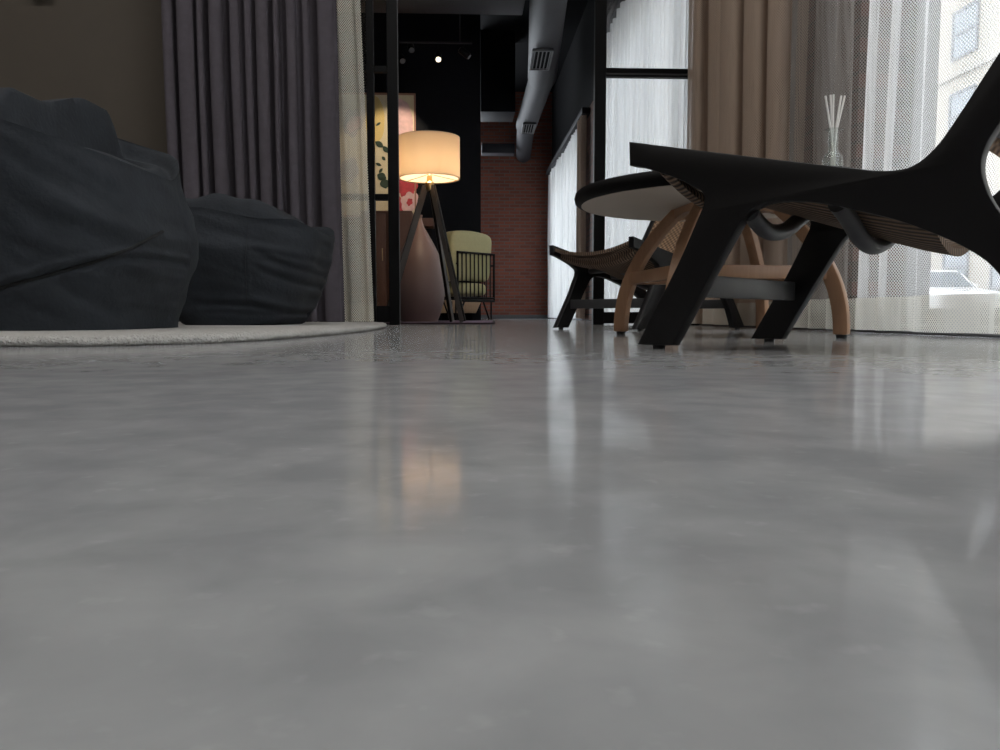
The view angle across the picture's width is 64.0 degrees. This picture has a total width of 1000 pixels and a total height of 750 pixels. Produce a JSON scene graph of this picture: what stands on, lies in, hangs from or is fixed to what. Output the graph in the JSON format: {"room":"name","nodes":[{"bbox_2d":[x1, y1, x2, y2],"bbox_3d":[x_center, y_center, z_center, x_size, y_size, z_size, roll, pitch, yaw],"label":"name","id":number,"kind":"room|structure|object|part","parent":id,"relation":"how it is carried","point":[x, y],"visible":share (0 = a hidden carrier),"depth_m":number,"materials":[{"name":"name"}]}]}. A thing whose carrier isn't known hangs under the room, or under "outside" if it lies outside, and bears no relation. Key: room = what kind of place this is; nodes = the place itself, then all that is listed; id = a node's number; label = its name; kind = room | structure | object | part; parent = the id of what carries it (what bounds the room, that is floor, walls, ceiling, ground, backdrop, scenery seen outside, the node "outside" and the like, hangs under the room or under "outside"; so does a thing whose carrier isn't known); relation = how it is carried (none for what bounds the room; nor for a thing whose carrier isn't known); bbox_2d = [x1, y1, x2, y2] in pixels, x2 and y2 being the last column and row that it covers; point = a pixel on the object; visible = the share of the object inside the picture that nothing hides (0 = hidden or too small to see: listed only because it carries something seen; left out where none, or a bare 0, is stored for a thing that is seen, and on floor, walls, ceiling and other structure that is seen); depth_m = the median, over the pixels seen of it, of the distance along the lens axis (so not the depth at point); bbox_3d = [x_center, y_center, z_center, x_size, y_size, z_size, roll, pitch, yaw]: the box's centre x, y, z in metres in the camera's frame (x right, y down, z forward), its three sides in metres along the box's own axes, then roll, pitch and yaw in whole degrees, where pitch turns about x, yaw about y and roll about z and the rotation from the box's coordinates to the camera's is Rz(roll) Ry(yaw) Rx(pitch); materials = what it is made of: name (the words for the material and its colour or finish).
{"room":"living room","nodes":[
{"label":"living room","id":0,"kind":"room"},
{"bbox_2d":[0,0,166,153],"bbox_3d":[-2.940,-2.318,5.047,2.780,4.000,0.140,0,4,-2],"label":"wall","id":1,"kind":"structure","parent":0,"point":[108,54],"depth_m":5.01,"materials":[{"name":"paint"}]},
{"bbox_2d":[306,0,400,324],"bbox_3d":[-1.091,-1.923,5.126,0.879,3.200,0.064,0,4,-2],"label":"door","id":2,"kind":"structure","parent":1,"relation":"in","point":[391,313],"depth_m":5.16,"materials":[{"name":"black metal"}]},
{"bbox_3d":[-1.163,-0.400,5.239,0.615,0.105,0.040,0,4,-2],"label":"rail","id":3,"kind":"part","parent":2,"relation":"part of","materials":[{"name":"black metal"}]},
{"bbox_3d":[-1.163,-1.960,5.122,0.615,0.038,0.040,0,4,-2],"label":"rail","id":4,"kind":"part","parent":2,"relation":"part of","materials":[{"name":"black metal"}]},
{"bbox_3d":[-1.163,-1.153,5.182,0.615,0.039,0.040,0,4,-2],"label":"rail","id":5,"kind":"part","parent":2,"relation":"part of","materials":[{"name":"black metal"}]},
{"bbox_3d":[-0.768,-1.962,5.139,0.085,0.038,0.040,0,4,-2],"label":"rail","id":6,"kind":"part","parent":2,"relation":"part of","materials":[{"name":"black metal"}]},
{"bbox_3d":[-0.768,-1.155,5.200,0.085,0.039,0.040,0,4,-2],"label":"rail","id":7,"kind":"part","parent":2,"relation":"part of","materials":[{"name":"black metal"}]},
{"bbox_3d":[-0.768,-0.401,5.256,0.085,0.105,0.040,0,4,-2],"label":"rail","id":8,"kind":"part","parent":2,"relation":"part of","materials":[{"name":"black metal"}]},
{"bbox_3d":[-0.653,-1.922,5.116,0.004,3.200,0.006,0,4,-2],"label":"edge trim","id":9,"kind":"part","parent":2,"relation":"part of","materials":[{"name":"black metal"}]},
{"bbox_2d":[337,12,480,319],"bbox_3d":[-2.348,-2.586,8.611,4.276,4.000,0.150,0,4,-2],"label":"wall","id":10,"kind":"structure","parent":0,"point":[447,91],"depth_m":8.57,"materials":[{"name":"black paint"}]},
{"bbox_2d":[339,92,367,193],"bbox_3d":[-1.565,-2.475,8.558,0.289,1.060,0.038,0,4,-2],"label":"painting","id":11,"kind":"object","parent":10,"relation":"attached to","point":[365,98],"depth_m":8.54,"materials":[{"name":"beige paper"}]},
{"bbox_2d":[341,201,367,216],"bbox_3d":[-1.563,-1.784,8.610,0.278,0.161,0.038,0,4,-2],"label":"painting","id":12,"kind":"object","parent":10,"relation":"attached to","point":[341,201],"depth_m":8.59,"materials":[{"name":"beige fabric"}]},
{"bbox_2d":[375,93,387,193],"bbox_3d":[-1.269,-2.474,8.571,0.132,1.050,0.038,0,4,-2],"label":"painting","id":13,"kind":"object","parent":10,"relation":"attached to","point":[381,142],"depth_m":8.56,"materials":[{"name":"beige paper"}]},
{"bbox_2d":[376,201,387,210],"bbox_3d":[-1.269,-1.818,8.620,0.119,0.096,0.038,0,4,-2],"label":"painting","id":14,"kind":"object","parent":10,"relation":"attached to","point":[380,205],"depth_m":8.61,"materials":[{"name":"beige paper"}]},
{"bbox_2d":[398,93,415,134],"bbox_3d":[-0.992,-2.787,8.560,0.180,0.430,0.038,0,4,-2],"label":"painting","id":15,"kind":"object","parent":10,"relation":"attached to","point":[407,101],"depth_m":8.54,"materials":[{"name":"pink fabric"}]},
{"bbox_2d":[399,180,417,213],"bbox_3d":[-0.985,-1.916,8.625,0.194,0.349,0.038,0,4,-2],"label":"painting","id":16,"kind":"object","parent":10,"relation":"attached to","point":[408,196],"depth_m":8.61,"materials":[{"name":"red paper"}]},
{"bbox_2d":[422,218,433,228],"bbox_3d":[-0.817,-1.617,8.536,0.216,0.083,0.280,0,4,-2],"label":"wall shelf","id":17,"kind":"object","parent":10,"relation":"attached to","point":[428,223],"visible":0.44,"depth_m":8.40,"materials":[{"name":"brown wood"}]},
{"bbox_2d":[0,319,999,749],"bbox_3d":[-1.313,-0.263,5.192,6.030,0.120,18.700,0,4,-2],"label":"floor","id":18,"kind":"structure","parent":0,"point":[506,534],"depth_m":0.23,"materials":[{"name":"concrete"}]},
{"bbox_2d":[0,322,386,346],"bbox_3d":[-2.037,-0.199,3.365,3.084,0.024,4.035,0,4,-2],"label":"area rug","id":19,"kind":"object","parent":18,"relation":"on","point":[182,334],"visible":0.68,"depth_m":1.98,"materials":[{"name":"beige carpet"}]},
{"bbox_2d":[0,87,198,330],"bbox_3d":[-1.506,-0.529,2.552,0.946,0.760,0.873,0,4,-2],"label":"bean bag chair","id":20,"kind":"object","parent":19,"relation":"on","point":[98,231],"visible":1,"depth_m":2.25,"materials":[{"name":"fabric"}]},
{"bbox_2d":[161,0,344,321],"bbox_3d":[-1.496,-1.886,4.793,1.062,3.124,0.132,0,4,-2],"label":"drape","id":21,"kind":"object","parent":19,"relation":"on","point":[251,87],"visible":0.61,"depth_m":4.79,"materials":[{"name":"grey fabric"}]},
{"bbox_2d":[179,193,334,324],"bbox_3d":[-1.168,-0.515,3.686,0.761,0.562,0.810,0,4,-2],"label":"bean bag chair","id":22,"kind":"object","parent":19,"relation":"on","point":[258,263],"visible":0.73,"depth_m":3.35,"materials":[{"name":"fabric"}]},
{"bbox_2d":[336,0,373,321],"bbox_3d":[-0.946,-1.897,4.953,0.292,3.126,0.051,0,4,-2],"label":"sheer curtain","id":23,"kind":"object","parent":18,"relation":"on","point":[344,36],"visible":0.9,"depth_m":5.00,"materials":[{"name":"white fabric"}]},
{"bbox_2d":[360,211,413,305],"bbox_3d":[-1.169,-1.129,8.398,0.525,1.127,0.477,0,4,-2],"label":"base cabinet","id":24,"kind":"object","parent":18,"relation":"on","point":[382,239],"visible":0.38,"depth_m":8.17,"materials":[{"name":"black paint"}]},
{"bbox_3d":[-1.291,-1.138,8.182,0.247,1.017,0.018,0,4,-2],"label":"door","id":25,"kind":"part","parent":24,"relation":"part of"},
{"bbox_3d":[-1.029,-1.139,8.194,0.247,1.017,0.018,0,4,-2],"label":"door","id":26,"kind":"part","parent":24,"relation":"part of","materials":[{"name":"brown wood"}]},
{"bbox_2d":[383,320,494,323],"bbox_3d":[-0.486,-0.457,6.887,0.982,0.012,2.622,0,4,-2],"label":"area rug","id":27,"kind":"object","parent":18,"relation":"on","point":[439,321],"visible":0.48,"depth_m":5.85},
{"bbox_2d":[400,215,444,321],"bbox_3d":[-0.650,-0.858,6.454,0.415,0.854,0.415,0,4,-2],"label":"floor vase","id":28,"kind":"object","parent":27,"relation":"on","point":[422,292],"visible":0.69,"depth_m":6.31,"materials":[{"name":"ceramic"}]},
{"bbox_2d":[387,130,465,322],"bbox_3d":[-0.559,-1.066,5.947,0.610,1.346,0.651,0,4,-2],"label":"floor lamp","id":29,"kind":"object","parent":27,"relation":"on","point":[429,158],"visible":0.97,"depth_m":5.74,"materials":[{"name":"fabric"}]},
{"bbox_3d":[-0.690,-0.887,5.851,0.344,1.000,0.020,-1,4,-16],"label":"leg","id":30,"kind":"part","parent":29,"relation":"part of","materials":[{"name":"brown wood"}]},
{"bbox_2d":[425,175,433,190],"bbox_3d":[-0.517,-1.406,5.861,0.068,0.105,0.068,0,4,-2],"label":"socket","id":31,"kind":"object","parent":29,"relation":"attached to","point":[429,184],"depth_m":5.84,"materials":[{"name":"gold metal"}]},
{"bbox_3d":[-0.517,-1.584,5.848,0.446,0.298,0.446,0,4,-2],"label":"lamp shade","id":32,"kind":"part","parent":29,"relation":"part of","materials":[{"name":"fabric"}]},
{"bbox_3d":[-0.443,-0.905,6.098,0.020,1.002,0.407,2,5,20],"label":"leg","id":33,"kind":"part","parent":29,"relation":"part of","materials":[{"name":"brown wood"}]},
{"bbox_3d":[-0.380,-0.881,5.775,0.354,1.001,0.020,4,6,42],"label":"leg","id":34,"kind":"part","parent":29,"relation":"part of","materials":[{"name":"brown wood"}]},
{"bbox_2d":[441,300,480,319],"bbox_3d":[-0.419,-0.674,8.296,0.454,0.208,0.450,0,4,-2],"label":"table","id":35,"kind":"object","parent":27,"relation":"on","point":[469,308],"visible":0.37,"depth_m":8.07,"materials":[{"name":"beige wood"}]},
{"bbox_2d":[443,231,494,319],"bbox_3d":[-0.444,-0.894,7.297,0.601,0.787,0.542,4,6,42],"label":"armchair","id":36,"kind":"object","parent":27,"relation":"on","point":[471,254],"visible":0.68,"depth_m":7.10,"materials":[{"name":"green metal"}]},
{"bbox_3d":[-0.349,-0.572,7.041,0.016,0.183,0.125,4,6,42],"label":"leg","id":37,"kind":"part","parent":36,"relation":"part of","materials":[{"name":"black metal"}]},
{"bbox_2d":[449,282,485,296],"bbox_3d":[-0.430,-0.781,7.337,0.540,0.123,0.427,4,6,42],"label":"seat cushion","id":38,"kind":"object","parent":36,"relation":"on","point":[460,283],"depth_m":7.14,"materials":[{"name":"fabric"}]},
{"bbox_2d":[445,231,491,281],"bbox_3d":[-0.298,-1.053,7.133,0.170,0.445,0.517,4,6,42],"label":"cushion","id":39,"kind":"object","parent":36,"relation":"on","point":[471,254],"depth_m":7.07,"materials":[{"name":"fabric"}]},
{"bbox_3d":[-0.424,-0.886,7.319,0.601,0.442,0.482,4,6,42],"label":"frame","id":40,"kind":"part","parent":36,"relation":"part of","materials":[{"name":"black metal"}]},
{"bbox_3d":[-0.117,-0.591,7.293,0.016,0.183,0.125,4,6,42],"label":"leg","id":41,"kind":"part","parent":36,"relation":"part of","materials":[{"name":"black metal"}]},
{"bbox_2d":[549,221,744,330],"bbox_3d":[0.705,-0.550,3.662,0.807,0.681,0.532,-3,5,-36],"label":"lounge chair","id":42,"kind":"object","parent":18,"relation":"on","point":[611,264],"visible":0.53,"depth_m":3.58,"materials":[{"name":"black wood"}]},
{"bbox_3d":[0.557,-0.569,3.864,0.806,0.673,0.030,-3,5,-36],"label":"frame","id":43,"kind":"part","parent":42,"relation":"part of","materials":[{"name":"black paint"}]},
{"bbox_3d":[0.580,-0.468,3.577,0.480,0.205,0.471,-3,5,-36],"label":"woven seat","id":44,"kind":"part","parent":42,"relation":"part of","materials":[{"name":"brown wicker"}]},
{"bbox_3d":[0.853,-0.539,3.460,0.807,0.673,0.030,-3,5,-36],"label":"frame","id":45,"kind":"part","parent":42,"relation":"part of","materials":[{"name":"black paint"}]},
{"bbox_2d":[574,165,857,337],"bbox_3d":[0.686,-0.342,2.461,0.914,0.445,0.914,0,4,0],"label":"coffee table","id":46,"kind":"object","parent":18,"relation":"on","point":[648,195],"visible":0.45,"depth_m":2.32,"materials":[{"name":"brown wood"}]},
{"bbox_3d":[0.492,-0.335,2.613,0.255,0.388,0.034,3,5,38],"label":"leg","id":47,"kind":"part","parent":46,"relation":"part of","materials":[{"name":"brown wood"}]},
{"bbox_3d":[0.534,-0.309,2.269,0.034,0.388,0.255,3,5,38],"label":"leg","id":48,"kind":"part","parent":46,"relation":"part of","materials":[{"name":"brown wood"}]},
{"bbox_3d":[0.837,-0.339,2.655,0.034,0.388,0.255,3,5,38],"label":"leg","id":49,"kind":"part","parent":46,"relation":"part of","materials":[{"name":"brown wood"}]},
{"bbox_3d":[0.879,-0.313,2.311,0.255,0.388,0.034,3,5,38],"label":"leg","id":50,"kind":"part","parent":46,"relation":"part of","materials":[{"name":"brown wood"}]},
{"bbox_2d":[822,129,842,159],"bbox_3d":[1.044,-0.669,2.510,0.061,0.199,0.061,0,4,-2],"label":"bottle","id":51,"kind":"object","parent":46,"relation":"on","point":[833,133],"depth_m":2.50,"materials":[{"name":"clear glass"}]},
{"bbox_2d":[822,94,845,165],"bbox_3d":[1.044,-0.722,2.506,0.065,0.305,0.061,0,4,-2],"label":"reed diffuser","id":52,"kind":"object","parent":46,"relation":"on","point":[833,133],"visible":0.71,"depth_m":2.50,"materials":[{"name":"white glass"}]},
{"bbox_2d":[629,52,999,348],"bbox_3d":[0.753,-0.405,1.486,0.849,0.717,0.560,4,6,41],"label":"lounge chair","id":53,"kind":"object","parent":18,"relation":"on","point":[943,203],"visible":0.99,"depth_m":1.40,"materials":[{"name":"black paint"}]},
{"bbox_3d":[0.630,-0.334,1.599,0.505,0.216,0.496,4,6,41],"label":"woven seat","id":54,"kind":"part","parent":53,"relation":"part of","materials":[{"name":"brown wicker"}]},
{"bbox_3d":[0.927,-0.424,1.684,0.849,0.709,0.032,4,6,41],"label":"frame","id":55,"kind":"part","parent":53,"relation":"part of","materials":[{"name":"black paint"}]},
{"bbox_2d":[481,92,551,314],"bbox_3d":[0.354,-3.017,14.369,1.880,4.000,0.150,0,4,-2],"label":"brick wall","id":56,"kind":"structure","parent":0,"point":[514,193],"depth_m":14.30,"materials":[{"name":"red brick"}]},
{"bbox_2d":[481,315,550,318],"bbox_3d":[0.243,-1.051,14.421,1.370,0.070,0.030,0,4,-2],"label":"baseboard","id":57,"kind":"structure","parent":56,"relation":"attached to","point":[482,316],"depth_m":14.41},
{"bbox_2d":[480,0,587,91],"bbox_3d":[-1.313,-4.372,4.884,6.030,0.120,18.700,0,4,-2],"label":"ceiling","id":58,"kind":"structure","parent":0,"point":[575,9],"depth_m":11.02,"materials":[{"name":"black paint"}]},
{"bbox_2d":[399,14,471,43],"bbox_3d":[-0.623,-3.874,7.712,0.706,1.316,0.030,0,4,-2],"label":"rail","id":59,"kind":"object","parent":58,"relation":"hanging from","point":[413,42],"visible":1,"depth_m":7.75,"materials":[{"name":"black metal"}]},
{"bbox_2d":[398,44,405,63],"bbox_3d":[-0.962,-3.126,7.796,0.068,0.197,0.126,-2,5,-21],"label":"spotlight","id":60,"kind":"object","parent":59,"relation":"attached to","point":[401,58],"visible":0.97,"depth_m":7.77,"materials":[{"name":"black metal"}]},
{"bbox_2d":[407,43,414,52],"bbox_3d":[-0.867,-3.191,7.797,0.068,0.117,0.126,-1,4,-14],"label":"spotlight","id":61,"kind":"object","parent":59,"relation":"attached to","point":[410,46],"visible":0.98,"depth_m":7.76,"materials":[{"name":"black metal"}]},
{"bbox_3d":[-0.623,-3.225,7.761,0.706,0.014,0.030,0,4,-2],"label":"rail","id":62,"kind":"part","parent":59,"relation":"part of","materials":[{"name":"black metal"}]},
{"bbox_2d":[435,45,441,61],"bbox_3d":[-0.604,-3.137,7.813,0.073,0.178,0.126,0,4,-2],"label":"spotlight","id":63,"kind":"object","parent":59,"relation":"attached to","point":[438,57],"visible":1,"depth_m":7.78,"materials":[{"name":"black metal"}]},
{"bbox_2d":[458,44,470,58],"bbox_3d":[-0.343,-3.149,7.784,0.125,0.149,0.068,0,4,4],"label":"spotlight","id":64,"kind":"object","parent":59,"relation":"attached to","point":[462,50],"visible":1,"depth_m":7.76,"materials":[{"name":"black metal"}]},
{"bbox_2d":[480,30,514,121],"bbox_3d":[-0.041,-4.252,11.423,0.485,1.116,0.600,0,4,-2],"label":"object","id":65,"kind":"object","parent":58,"relation":"hanging from","point":[497,47],"visible":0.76,"depth_m":11.13,"materials":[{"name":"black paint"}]},
{"bbox_2d":[516,0,566,162],"bbox_3d":[0.454,-3.608,10.085,0.450,0.368,8.212,0,4,0],"label":"air duct","id":66,"kind":"object","parent":58,"relation":"hanging from","point":[546,17],"visible":1,"depth_m":8.61,"materials":[{"name":"grey metal"}]},
{"bbox_2d":[336,0,524,14],"bbox_3d":[-0.680,-3.565,7.181,1.803,0.450,0.500,0,4,-2],"label":"branch","id":67,"kind":"object","parent":66,"relation":"attached to","point":[478,7],"visible":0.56,"depth_m":7.26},
{"bbox_2d":[481,143,514,155],"bbox_3d":[-0.035,-3.743,13.294,0.545,0.160,0.250,0,4,-2],"label":"branch","id":68,"kind":"object","parent":66,"relation":"attached to","point":[487,149],"visible":1,"depth_m":13.17,"materials":[{"name":"grey metal"}]},
{"bbox_2d":[521,122,535,133],"bbox_3d":[0.410,-3.541,11.489,0.185,0.025,0.598,0,4,-1],"label":"grille","id":69,"kind":"object","parent":66,"relation":"attached to","point":[526,127],"depth_m":11.46,"materials":[{"name":"grey metal"}]},
{"bbox_2d":[530,48,553,70],"bbox_3d":[0.434,-3.313,8.407,0.236,0.030,0.653,0,4,-2],"label":"grille","id":70,"kind":"object","parent":66,"relation":"attached to","point":[542,59],"depth_m":8.39,"materials":[{"name":"grey metal"}]},
{"bbox_2d":[552,0,614,319],"bbox_3d":[1.298,-2.678,9.844,0.390,4.000,9.000,0,4,-2],"label":"wall","id":71,"kind":"structure","parent":0,"point":[573,90],"depth_m":10.65,"materials":[{"name":"black paint"}]},
{"bbox_2d":[546,107,589,174],"bbox_3d":[0.966,-3.403,11.958,0.115,0.070,4.350,0,4,-2],"label":"track","id":72,"kind":"object","parent":71,"relation":"attached to","point":[584,110],"visible":0.56,"depth_m":11.29,"materials":[{"name":"grey metal"}]},
{"bbox_2d":[548,129,577,317],"bbox_3d":[0.962,-2.116,12.247,0.109,2.480,3.752,0,4,-2],"label":"sheer curtain","id":73,"kind":"object","parent":72,"relation":"hanging from","point":[562,179],"visible":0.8,"depth_m":12.12,"materials":[{"name":"white fabric"}]},
{"bbox_2d":[576,115,586,318],"bbox_3d":[1.024,-1.968,10.142,0.081,2.500,0.414,0,4,-2],"label":"drape","id":74,"kind":"object","parent":72,"relation":"hanging from","point":[581,126],"visible":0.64,"depth_m":9.97,"materials":[{"name":"fabric"}]},
{"bbox_2d":[607,0,624,32],"bbox_3d":[1.187,-3.475,6.898,0.115,0.090,3.440,0,4,-2],"label":"track","id":75,"kind":"object","parent":71,"relation":"attached to","point":[612,14],"visible":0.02,"depth_m":7.81,"materials":[{"name":"grey metal"}]},
{"bbox_2d":[605,217,649,248],"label":"sheer curtain","id":76,"kind":"object","parent":75,"relation":"hanging from","point":[618,231],"depth_m":7.56,"materials":[{"name":"white fabric"}]},
{"bbox_2d":[605,78,691,178],"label":"sheer curtain","id":77,"kind":"object","parent":75,"relation":"hanging from","point":[646,111],"depth_m":6.69,"materials":[{"name":"white fabric"}]},
{"bbox_2d":[606,0,692,68],"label":"sheer curtain","id":78,"kind":"object","parent":75,"relation":"hanging from","point":[647,34],"depth_m":6.38,"materials":[{"name":"white fabric"}]},
{"bbox_2d":[592,0,704,324],"bbox_3d":[0.970,-1.930,5.218,0.714,3.200,0.060,0,4,-2],"label":"window","id":79,"kind":"structure","parent":71,"relation":"in","point":[599,317],"depth_m":5.20,"materials":[{"name":"black metal"}]},
{"bbox_3d":[0.977,-0.382,5.334,0.581,0.075,0.040,0,4,-2],"label":"rail","id":80,"kind":"part","parent":79,"relation":"part of","materials":[{"name":"black metal"}]},
{"bbox_3d":[0.977,-1.944,5.217,0.581,0.014,0.040,0,4,-2],"label":"rail","id":81,"kind":"part","parent":79,"relation":"part of","materials":[{"name":"black metal"}]},
{"bbox_3d":[0.977,-1.978,5.215,0.581,0.028,0.040,0,4,-2],"label":"rail","id":82,"kind":"part","parent":79,"relation":"part of","materials":[{"name":"black metal"}]},
{"bbox_3d":[0.977,-1.958,5.216,0.581,0.013,0.024,0,4,-2],"label":"edge trim","id":83,"kind":"part","parent":79,"relation":"part of","materials":[{"name":"black metal"}]},
{"bbox_2d":[700,0,940,329],"bbox_3d":[1.573,-1.986,4.292,0.330,3.450,2.190,0,4,-2],"label":"sheer curtain","id":84,"kind":"object","parent":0,"point":[791,0],"depth_m":3.28,"materials":[{"name":"fabric"}]},
{"bbox_3d":[1.905,-1.384,-3.734,0.370,3.450,0.800,0,4,-2],"label":"wall","id":85,"kind":"structure","parent":0,"visible":0},
{"bbox_3d":[1.426,-3.195,0.696,0.130,0.080,8.740,0,4,-2],"label":"track","id":86,"kind":"object","parent":85,"relation":"attached to","visible":0},
{"bbox_2d":[687,0,808,325],"bbox_3d":[1.283,-1.847,4.363,0.182,3.138,1.589,0,4,-2],"label":"curtain","id":87,"kind":"object","parent":86,"relation":"hanging from","point":[737,89],"visible":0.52,"depth_m":4.12,"materials":[{"name":"fabric"}]},
{"bbox_2d":[787,0,879,328],"bbox_3d":[1.294,-1.759,3.192,0.135,3.138,0.737,0,4,-2],"label":"curtain","id":88,"kind":"object","parent":86,"relation":"hanging from","point":[819,315],"visible":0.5,"depth_m":3.11,"materials":[{"name":"grey fabric"}]},
{"bbox_2d":[855,244,999,333],"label":"curtain","id":89,"kind":"object","parent":86,"relation":"hanging from","point":[877,313],"depth_m":2.49,"materials":[{"name":"white fabric"}]},
{"bbox_2d":[862,0,999,170],"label":"curtain","id":90,"kind":"object","parent":86,"relation":"hanging from","point":[890,121],"depth_m":2.63,"materials":[{"name":"white fabric"}]},
{"label":"outside","id":91,"kind":"structure","parent":0,"visible":0},
{"bbox_3d":[14.311,-1.324,20.604,2.600,0.190,100.000,0,4,-2],"label":"pavement","id":92,"kind":"object","parent":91,"visible":0},
{"bbox_2d":[931,0,999,290],"bbox_3d":[17.960,-8.571,22.228,6.120,14.100,68.000,0,4,-2],"label":"building","id":93,"kind":"structure","parent":92,"relation":"on","point":[947,0],"depth_m":25.45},
{"bbox_3d":[14.845,-3.495,26.086,0.018,1.380,1.180,0,4,-2],"label":"pane","id":94,"kind":"part","parent":93,"relation":"part of","materials":[{"name":"glass"}]},
{"bbox_3d":[14.845,-8.381,25.719,0.018,1.380,1.180,0,4,-2],"label":"pane","id":95,"kind":"part","parent":93,"relation":"part of","materials":[{"name":"glass"}]},
{"bbox_3d":[14.845,-10.974,25.525,0.018,1.380,1.180,0,4,-2],"label":"pane","id":96,"kind":"part","parent":93,"relation":"part of","materials":[{"name":"white glass"}]},
{"bbox_3d":[14.952,-3.312,23.645,0.018,1.380,1.180,0,4,-2],"label":"pane","id":97,"kind":"part","parent":93,"relation":"part of","materials":[{"name":"glass"}]},
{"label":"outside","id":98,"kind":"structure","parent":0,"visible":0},
{"bbox_3d":[8.132,-1.239,20.339,9.770,0.160,100.000,0,4,-2],"label":"street","id":99,"kind":"object","parent":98,"visible":0},
{"bbox_2d":[929,270,999,307],"bbox_3d":[12.405,-2.293,23.213,2.040,1.512,4.334,0,4,-2],"label":"car","id":100,"kind":"object","parent":99,"relation":"on","point":[932,270],"visible":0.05,"depth_m":22.25,"materials":[{"name":"white metal"}]},
{"bbox_3d":[1.714,-3.705,0.475,0.370,0.550,9.550,0,4,-2],"label":"wall","id":101,"kind":"structure","parent":0,"visible":0},
{"bbox_2d":[850,0,999,336],"bbox_3d":[1.724,-1.659,-0.069,0.330,3.450,6.560,0,4,-2],"label":"window","id":102,"kind":"structure","parent":101,"relation":"in","point":[901,331],"depth_m":3.21,"materials":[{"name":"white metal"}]},
{"bbox_3d":[1.689,0.046,0.058,0.260,0.029,6.540,0,4,-2],"label":"sill","id":103,"kind":"part","parent":102,"relation":"part of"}
]}

